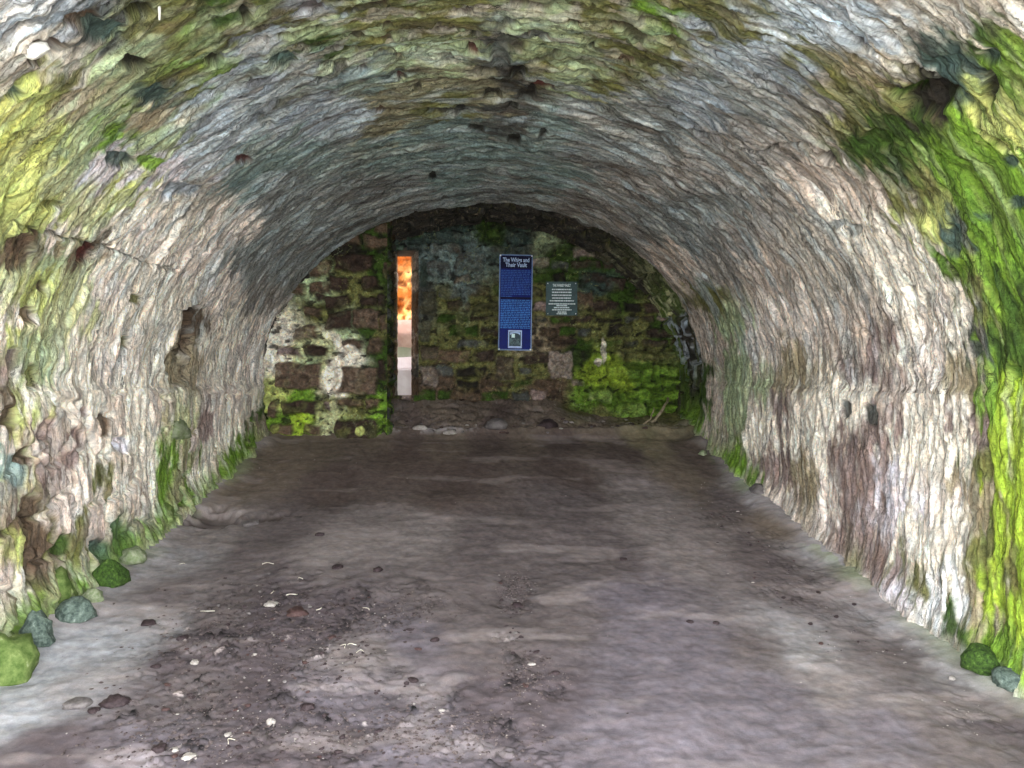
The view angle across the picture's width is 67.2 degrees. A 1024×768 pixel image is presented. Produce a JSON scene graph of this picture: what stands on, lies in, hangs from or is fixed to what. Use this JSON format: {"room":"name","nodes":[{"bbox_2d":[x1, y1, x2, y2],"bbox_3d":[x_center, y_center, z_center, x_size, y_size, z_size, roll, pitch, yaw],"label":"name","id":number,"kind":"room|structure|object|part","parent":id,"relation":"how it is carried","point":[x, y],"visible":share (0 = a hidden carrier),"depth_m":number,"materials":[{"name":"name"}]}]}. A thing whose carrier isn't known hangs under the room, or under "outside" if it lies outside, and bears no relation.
{"room":"stone vault","nodes":[
{"label":"stone vault","id":0,"kind":"room"},
{"bbox_2d":[0,384,268,636],"bbox_3d":[-2.434,0.877,4.869,0.264,1.863,8.921,0,-1,-3],"label":"wall","id":1,"kind":"structure","parent":0,"point":[87,477],"depth_m":4.53,"materials":[{"name":"beige stone"}]},
{"bbox_2d":[171,419,191,439],"bbox_3d":[-2.529,0.328,5.773,0.185,0.192,0.443,0,-1,-2],"label":"mossy boulder","id":2,"kind":"object","parent":1,"relation":"attached to","point":[181,430],"visible":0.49,"depth_m":5.70,"materials":[{"name":"green stone"}]},
{"bbox_2d":[263,222,386,438],"bbox_3d":[-1.955,-0.502,7.999,1.312,2.470,0.177,0,-1,-2],"label":"wall pier","id":3,"kind":"object","parent":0,"point":[325,358],"visible":0.86,"depth_m":8.00,"materials":[{"name":"brown stone"}]},
{"bbox_2d":[384,221,396,434],"bbox_3d":[-1.371,-0.660,8.639,0.142,2.800,1.253,0,-1,-6],"label":"wall","id":4,"kind":"structure","parent":0,"point":[391,247],"depth_m":8.34,"materials":[{"name":"brown stone"}]},
{"bbox_2d":[0,0,1023,396],"bbox_3d":[-0.181,-0.972,4.967,4.900,2.204,8.920,0,-1,-2],"label":"ceiling","id":5,"kind":"structure","parent":0,"point":[808,194],"depth_m":4.18,"materials":[{"name":"stone"}]},
{"bbox_2d":[25,40,49,59],"bbox_3d":[-1.742,-1.224,2.819,0.080,0.077,0.079,0,-1,39],"label":"stone","id":6,"kind":"object","parent":5,"relation":"attached to","point":[37,49],"visible":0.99,"depth_m":2.80,"materials":[{"name":"white stone"}]},
{"bbox_2d":[158,6,160,19],"bbox_3d":[-1.424,-1.505,3.109,0.014,0.072,0.013,0,-1,20],"label":"stalactite","id":7,"kind":"object","parent":5,"relation":"hanging from","point":[159,7],"visible":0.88,"depth_m":3.10},
{"bbox_2d":[0,398,1023,767],"bbox_3d":[-0.172,0.845,4.888,4.840,1.597,9.000,0,-1,-2],"label":"floor","id":8,"kind":"structure","parent":0,"point":[702,693],"depth_m":3.90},
{"bbox_2d":[0,633,39,685],"bbox_3d":[-2.260,1.222,3.435,0.246,0.250,0.270,0,-1,31],"label":"mossy boulder","id":9,"kind":"object","parent":8,"relation":"on","point":[19,655],"visible":0.95,"depth_m":3.39,"materials":[{"name":"green stone"}]},
{"bbox_2d":[18,610,55,647],"bbox_3d":[-2.290,1.179,3.710,0.194,0.188,0.158,0,-1,38],"label":"mossy boulder","id":10,"kind":"object","parent":8,"relation":"on","point":[37,623],"visible":0.75,"depth_m":3.67,"materials":[{"name":"stone"}]},
{"bbox_2d":[55,566,78,603],"bbox_3d":[-2.450,1.086,4.135,0.204,0.223,0.241,0,-1,-37],"label":"mossy boulder","id":11,"kind":"object","parent":8,"relation":"on","point":[65,585],"visible":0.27,"depth_m":4.09,"materials":[{"name":"green plant"}]},
{"bbox_2d":[55,596,97,622],"bbox_3d":[-2.267,1.170,4.005,0.194,0.130,0.168,1,-1,-44],"label":"mossy boulder","id":12,"kind":"object","parent":8,"relation":"on","point":[75,609],"visible":0.99,"depth_m":3.96,"materials":[{"name":"grey stone"}]},
{"bbox_2d":[62,697,92,709],"bbox_3d":[-1.794,1.322,3.187,0.117,0.033,0.099,0,-1,-19],"label":"stone","id":13,"kind":"object","parent":8,"relation":"on","point":[78,703],"visible":1,"depth_m":3.17,"materials":[{"name":"grey stone"}]},
{"bbox_2d":[82,588,103,602],"bbox_3d":[-2.289,1.150,4.206,0.122,0.078,0.100,0,-1,24],"label":"mossy boulder","id":14,"kind":"object","parent":8,"relation":"on","point":[94,595],"visible":0.77,"depth_m":4.18,"materials":[{"name":"stone"}]},
{"bbox_2d":[87,707,100,713],"bbox_3d":[-1.708,1.333,3.149,0.052,0.024,0.067,0,-1,-24],"label":"pebble","id":15,"kind":"object","parent":8,"relation":"on","point":[93,710],"visible":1,"depth_m":3.13,"materials":[{"name":"stone"}]},
{"bbox_2d":[92,559,130,587],"bbox_3d":[-2.323,1.092,4.466,0.175,0.172,0.193,0,-1,10],"label":"mossy boulder","id":16,"kind":"object","parent":8,"relation":"on","point":[110,573],"visible":0.9,"depth_m":4.40,"materials":[{"name":"green plant"}]},
{"bbox_2d":[98,693,130,708],"bbox_3d":[-1.651,1.320,3.205,0.101,0.044,0.113,0,-1,38],"label":"stone","id":17,"kind":"object","parent":8,"relation":"on","point":[116,700],"visible":0.99,"depth_m":3.18,"materials":[{"name":"stone"}]},
{"bbox_2d":[119,546,146,564],"bbox_3d":[-2.368,1.071,4.820,0.162,0.112,0.172,0,-1,16],"label":"mossy boulder","id":18,"kind":"object","parent":8,"relation":"on","point":[134,555],"visible":0.95,"depth_m":4.76,"materials":[{"name":"green stone"}]},
{"bbox_2d":[141,619,155,625],"bbox_3d":[-1.896,1.241,4.003,0.083,0.025,0.071,0,-1,36],"label":"pebble","id":19,"kind":"object","parent":8,"relation":"on","point":[147,622],"visible":1,"depth_m":3.99,"materials":[{"name":"stone"}]},
{"bbox_2d":[150,664,160,668],"bbox_3d":[-1.626,1.287,3.516,0.043,0.017,0.040,0,-1,14],"label":"pebble","id":20,"kind":"object","parent":8,"relation":"on","point":[155,666],"visible":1,"depth_m":3.50,"materials":[{"name":"grey stone"}]},
{"bbox_2d":[151,742,166,752],"bbox_3d":[-1.309,1.348,2.855,0.056,0.025,0.061,0,-1,-16],"label":"pebble","id":21,"kind":"object","parent":8,"relation":"on","point":[160,747],"visible":1,"depth_m":2.84,"materials":[{"name":"stone"}]},
{"bbox_2d":[164,502,174,513],"bbox_3d":[-2.562,0.908,5.517,0.322,0.243,0.282,0,-1,9],"label":"mossy boulder","id":22,"kind":"object","parent":8,"relation":"on","point":[168,506],"visible":0.13,"depth_m":5.50,"materials":[{"name":"green plant"}]},
{"bbox_2d":[176,634,188,640],"bbox_3d":[-1.643,1.266,3.848,0.070,0.024,0.057,0,-1,-24],"label":"pebble","id":23,"kind":"object","parent":8,"relation":"on","point":[186,636],"visible":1,"depth_m":3.83,"materials":[{"name":"grey stone"}]},
{"bbox_2d":[181,752,197,760],"bbox_3d":[-1.175,1.358,2.810,0.060,0.019,0.054,0,-1,0],"label":"pebble","id":24,"kind":"object","parent":8,"relation":"on","point":[187,756],"visible":1,"depth_m":2.80,"materials":[{"name":"stone"}]},
{"bbox_2d":[190,659,198,664],"bbox_3d":[-1.464,1.283,3.554,0.042,0.018,0.052,0,-1,6],"label":"pebble","id":25,"kind":"object","parent":8,"relation":"on","point":[194,661],"visible":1,"depth_m":3.54,"materials":[{"name":"stone"}]},
{"bbox_2d":[224,732,231,736],"bbox_3d":[-1.100,1.357,2.981,0.031,0.015,0.036,0,-1,23],"label":"pebble","id":26,"kind":"object","parent":8,"relation":"on","point":[227,734],"visible":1,"depth_m":2.98,"materials":[{"name":"stone"}]},
{"bbox_2d":[241,519,258,525],"bbox_3d":[-1.917,1.017,5.661,0.136,0.042,0.160,0,-1,-29],"label":"stone","id":27,"kind":"object","parent":8,"relation":"on","point":[251,522],"visible":1,"depth_m":5.63,"materials":[{"name":"grey stone"}]},
{"bbox_2d":[263,600,277,606],"bbox_3d":[-1.325,1.210,4.244,0.082,0.027,0.096,0,-1,-7],"label":"pebble","id":28,"kind":"object","parent":8,"relation":"on","point":[270,603],"visible":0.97,"depth_m":4.21,"materials":[{"name":"stone"}]},
{"bbox_2d":[266,718,275,725],"bbox_3d":[-0.961,1.346,3.075,0.043,0.024,0.046,0,-1,26],"label":"pebble","id":29,"kind":"object","parent":8,"relation":"on","point":[270,721],"visible":0.99,"depth_m":3.06,"materials":[{"name":"stone"}]},
{"bbox_2d":[286,606,308,616],"bbox_3d":[-1.143,1.210,4.111,0.123,0.038,0.134,0,-1,-9],"label":"stone","id":30,"kind":"object","parent":8,"relation":"on","point":[296,611],"visible":1,"depth_m":4.07,"materials":[{"name":"stone"}]},
{"bbox_2d":[301,703,315,710],"bbox_3d":[-0.845,1.335,3.188,0.058,0.025,0.057,0,-1,-24],"label":"pebble","id":31,"kind":"object","parent":8,"relation":"on","point":[305,706],"visible":1,"depth_m":3.17,"materials":[{"name":"grey stone"}]},
{"bbox_2d":[315,532,323,535],"bbox_3d":[-1.346,1.052,5.391,0.066,0.031,0.064,0,-1,7],"label":"pebble","id":32,"kind":"object","parent":8,"relation":"on","point":[318,533],"visible":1,"depth_m":5.37,"materials":[{"name":"grey stone"}]},
{"bbox_2d":[41,567,628,767],"bbox_3d":[-0.872,1.269,3.766,2.514,0.267,2.233,0,-1,-7],"label":"gravel","id":33,"kind":"object","parent":8,"relation":"on","point":[454,752],"visible":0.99,"depth_m":3.21,"materials":[{"name":"grey gravel"}]},
{"bbox_2d":[332,564,342,569],"bbox_3d":[-1.089,1.140,4.812,0.075,0.030,0.084,0,-1,14],"label":"pebble","id":34,"kind":"object","parent":8,"relation":"on","point":[335,566],"visible":1,"depth_m":4.79,"materials":[{"name":"grey stone"}]},
{"bbox_2d":[334,749,342,753],"bbox_3d":[-0.649,1.372,2.874,0.030,0.012,0.025,0,-1,37],"label":"pebble","id":35,"kind":"object","parent":8,"relation":"on","point":[337,751],"visible":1,"depth_m":2.87,"materials":[{"name":"grey stone"}]},
{"bbox_2d":[373,566,382,571],"bbox_3d":[-0.830,1.146,4.764,0.062,0.029,0.070,0,-1,-1],"label":"pebble","id":36,"kind":"object","parent":8,"relation":"on","point":[376,569],"visible":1,"depth_m":4.74,"materials":[{"name":"grey stone"}]},
{"bbox_2d":[408,677,418,682],"bbox_3d":[-0.441,1.317,3.431,0.043,0.019,0.062,0,-1,-39],"label":"pebble","id":37,"kind":"object","parent":8,"relation":"on","point":[411,679],"visible":1,"depth_m":3.42,"materials":[{"name":"grey stone"}]},
{"bbox_2d":[412,425,426,429],"bbox_3d":[-0.973,0.458,8.150,0.177,0.059,0.134,0,-1,17],"label":"pebble","id":38,"kind":"object","parent":8,"relation":"on","point":[418,427],"visible":1,"depth_m":8.10,"materials":[{"name":"stone"}]},
{"bbox_2d":[430,637,438,641],"bbox_3d":[-0.384,1.265,3.814,0.049,0.023,0.052,0,-1,37],"label":"pebble","id":39,"kind":"object","parent":8,"relation":"on","point":[435,639],"visible":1,"depth_m":3.80,"materials":[{"name":"grey stone"}]},
{"bbox_2d":[443,430,456,434],"bbox_3d":[-0.657,0.506,8.102,0.166,0.058,0.152,0,-1,-37],"label":"pebble","id":40,"kind":"object","parent":8,"relation":"on","point":[447,432],"visible":1,"depth_m":8.04,"materials":[{"name":"stone"}]},
{"bbox_2d":[484,418,507,429],"bbox_3d":[-0.175,0.422,8.173,0.300,0.128,0.239,0,-1,32],"label":"stone","id":41,"kind":"object","parent":8,"relation":"on","point":[496,423],"visible":0.98,"depth_m":8.08,"materials":[{"name":"grey stone"}]},
{"bbox_2d":[512,602,521,607],"bbox_3d":[0.031,1.226,4.283,0.057,0.025,0.074,0,-1,-30],"label":"pebble","id":42,"kind":"object","parent":8,"relation":"on","point":[515,604],"visible":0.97,"depth_m":4.27,"materials":[{"name":"grey stone"}]},
{"bbox_2d":[66,450,983,764],"bbox_3d":[-0.192,0.966,5.427,4.263,0.883,5.303,0,-1,-2],"label":"grit","id":43,"kind":"object","parent":8,"relation":"on","point":[286,450],"visible":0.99,"depth_m":3.41,"materials":[{"name":"gravel"}]},
{"bbox_2d":[169,747,178,751],"bbox_3d":[-1.257,1.359,2.864,0.041,0.015,0.033,0,-1,15],"label":"pebble","id":44,"kind":"object","parent":43,"relation":"on","point":[175,749],"visible":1,"depth_m":2.86,"materials":[{"name":"stone"}]},
{"bbox_2d":[536,418,557,428],"bbox_3d":[0.385,0.428,8.295,0.208,0.116,0.243,0,-1,32],"label":"stone","id":45,"kind":"object","parent":8,"relation":"on","point":[548,423],"visible":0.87,"depth_m":8.20,"materials":[{"name":"stone"}]},
{"bbox_2d":[551,670,559,674],"bbox_3d":[0.198,1.307,3.486,0.048,0.022,0.038,0,-1,-23],"label":"pebble","id":46,"kind":"object","parent":8,"relation":"on","point":[555,672],"visible":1,"depth_m":3.48,"materials":[{"name":"grey stone"}]},
{"bbox_2d":[643,397,668,423],"bbox_3d":[1.455,0.394,8.494,1.083,0.489,0.292,0,-1,-36],"label":"branch","id":47,"kind":"object","parent":8,"relation":"on","point":[667,400],"visible":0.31,"depth_m":8.69,"materials":[{"name":"wood"}]},
{"bbox_2d":[698,450,706,455],"bbox_3d":[1.867,0.671,7.516,0.083,0.059,0.070,1,-1,-42],"label":"pebble","id":48,"kind":"object","parent":8,"relation":"on","point":[702,452],"visible":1,"depth_m":7.49,"materials":[{"name":"stone"}]},
{"bbox_2d":[749,483,763,493],"bbox_3d":[2.037,0.856,6.297,0.181,0.082,0.228,0,-1,-5],"label":"stone","id":49,"kind":"object","parent":8,"relation":"on","point":[757,488],"visible":0.55,"depth_m":6.25,"materials":[{"name":"grey stone"}]},
{"bbox_2d":[960,642,1000,675],"bbox_3d":[2.126,1.236,3.474,0.177,0.130,0.166,0,-1,-36],"label":"mossy boulder","id":50,"kind":"object","parent":8,"relation":"on","point":[978,658],"visible":0.85,"depth_m":3.43,"materials":[{"name":"green plant"}]},
{"bbox_2d":[991,666,1020,692],"bbox_3d":[2.152,1.271,3.314,0.132,0.093,0.161,1,-1,-43],"label":"mossy boulder","id":51,"kind":"object","parent":8,"relation":"on","point":[1003,677],"visible":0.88,"depth_m":3.30,"materials":[{"name":"grey stone"}]},
{"bbox_2d":[393,218,680,417],"bbox_3d":[-0.326,-0.703,9.308,4.833,2.599,0.165,0,-1,-2],"label":"wall","id":52,"kind":"structure","parent":0,"point":[617,357],"depth_m":9.32,"materials":[{"name":"stone"}]},
{"bbox_2d":[498,254,532,350],"bbox_3d":[0.042,-0.978,9.238,0.438,1.164,0.025,1,-1,-2],"label":"information sign","id":53,"kind":"object","parent":52,"relation":"attached to","point":[515,271],"visible":1,"depth_m":9.23,"materials":[{"name":"blue plastic"}]},
{"bbox_2d":[508,330,521,347],"bbox_3d":[0.036,-0.537,9.226,0.168,0.217,0.004,0,-1,-2],"label":"picture","id":54,"kind":"object","parent":53,"relation":"attached to","point":[514,336],"depth_m":9.22},
{"bbox_3d":[0.050,-1.459,9.237,0.368,0.155,0.003,1,-1,-2],"label":"heading panel","id":55,"kind":"part","parent":53,"relation":"part of","materials":[{"name":"blue plastic"}]},
{"bbox_2d":[546,282,576,315],"bbox_3d":[0.598,-1.028,9.269,0.380,0.408,0.021,0,-1,-2],"label":"plaque","id":56,"kind":"object","parent":52,"relation":"attached to","point":[561,297],"visible":1,"depth_m":9.27,"materials":[{"name":"grey metal"}]},
{"bbox_2d":[675,384,1023,698],"bbox_3d":[2.076,0.885,5.027,0.241,1.876,8.922,0,-1,-1],"label":"wall","id":57,"kind":"structure","parent":0,"point":[921,494],"depth_m":4.17,"materials":[{"name":"beige stone"}]},
{"bbox_3d":[-0.340,-0.749,9.702,5.000,3.100,0.100,0,-1,-2],"label":"wall","id":58,"kind":"structure","parent":0,"visible":0},
{"bbox_2d":[397,248,418,397],"bbox_3d":[-1.257,-0.735,9.497,0.953,2.448,0.446,0,-1,-2],"label":"window","id":59,"kind":"structure","parent":58,"relation":"in","point":[400,253],"depth_m":9.43,"materials":[{"name":"stone"}]},
{"bbox_2d":[394,254,397,394],"bbox_3d":[-1.440,-0.735,9.488,0.047,1.848,0.450,0,-1,-3],"label":"jamb","id":60,"kind":"structure","parent":59,"relation":"attached to","point":[396,256],"depth_m":9.56,"materials":[{"name":"brown stone"}]},
{"bbox_2d":[411,251,418,394],"bbox_3d":[-1.193,-0.735,9.498,0.051,1.848,0.469,0,-1,-19],"label":"jamb","id":61,"kind":"object","parent":59,"relation":"attached to","point":[415,258],"depth_m":9.47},
{"label":"outside","id":62,"kind":"structure","parent":0,"visible":0},
{"bbox_3d":[-0.486,0.295,13.864,16.000,0.070,8.250,0,-1,-2],"label":"ground","id":63,"kind":"structure","parent":62,"visible":0},
{"bbox_2d":[397,367,410,394],"bbox_3d":[-1.413,0.027,10.088,0.818,0.494,0.238,0,-1,-2],"label":"stone block","id":64,"kind":"object","parent":63,"relation":"on","point":[404,373],"visible":0.03,"depth_m":9.98,"materials":[{"name":"grey stone"}]},
{"bbox_2d":[397,320,410,333],"bbox_3d":[-1.562,-0.319,11.158,0.635,1.211,0.247,0,-1,-2],"label":"stone block","id":65,"kind":"object","parent":63,"relation":"on","point":[404,326],"visible":0.06,"depth_m":11.05,"materials":[{"name":"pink stone"}]},
{"bbox_2d":[397,334,410,346],"bbox_3d":[-1.613,-0.218,10.885,0.708,1.006,0.246,0,-1,-2],"label":"stone block","id":66,"kind":"object","parent":63,"relation":"on","point":[404,340],"visible":0.06,"depth_m":10.79,"materials":[{"name":"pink stone"}]},
{"bbox_2d":[397,356,410,366],"bbox_3d":[-1.480,-0.046,10.366,0.636,0.651,0.242,0,-1,-2],"label":"stone block","id":67,"kind":"object","parent":63,"relation":"on","point":[405,361],"visible":0.06,"depth_m":10.25,"materials":[{"name":"white stone"}]},
{"bbox_2d":[397,347,410,356],"bbox_3d":[-1.477,-0.120,10.627,0.619,0.796,0.242,0,-1,-2],"label":"stone block","id":68,"kind":"object","parent":63,"relation":"on","point":[401,351],"visible":0.05,"depth_m":10.52,"materials":[{"name":"stone"}]},
{"bbox_2d":[397,257,411,319],"bbox_3d":[-1.554,-3.535,15.920,16.061,9.400,3.290,0,-1,0],"label":"cliff","id":69,"kind":"structure","parent":63,"relation":"on","point":[404,263],"depth_m":16.12,"materials":[{"name":"orange stone"}]}
]}

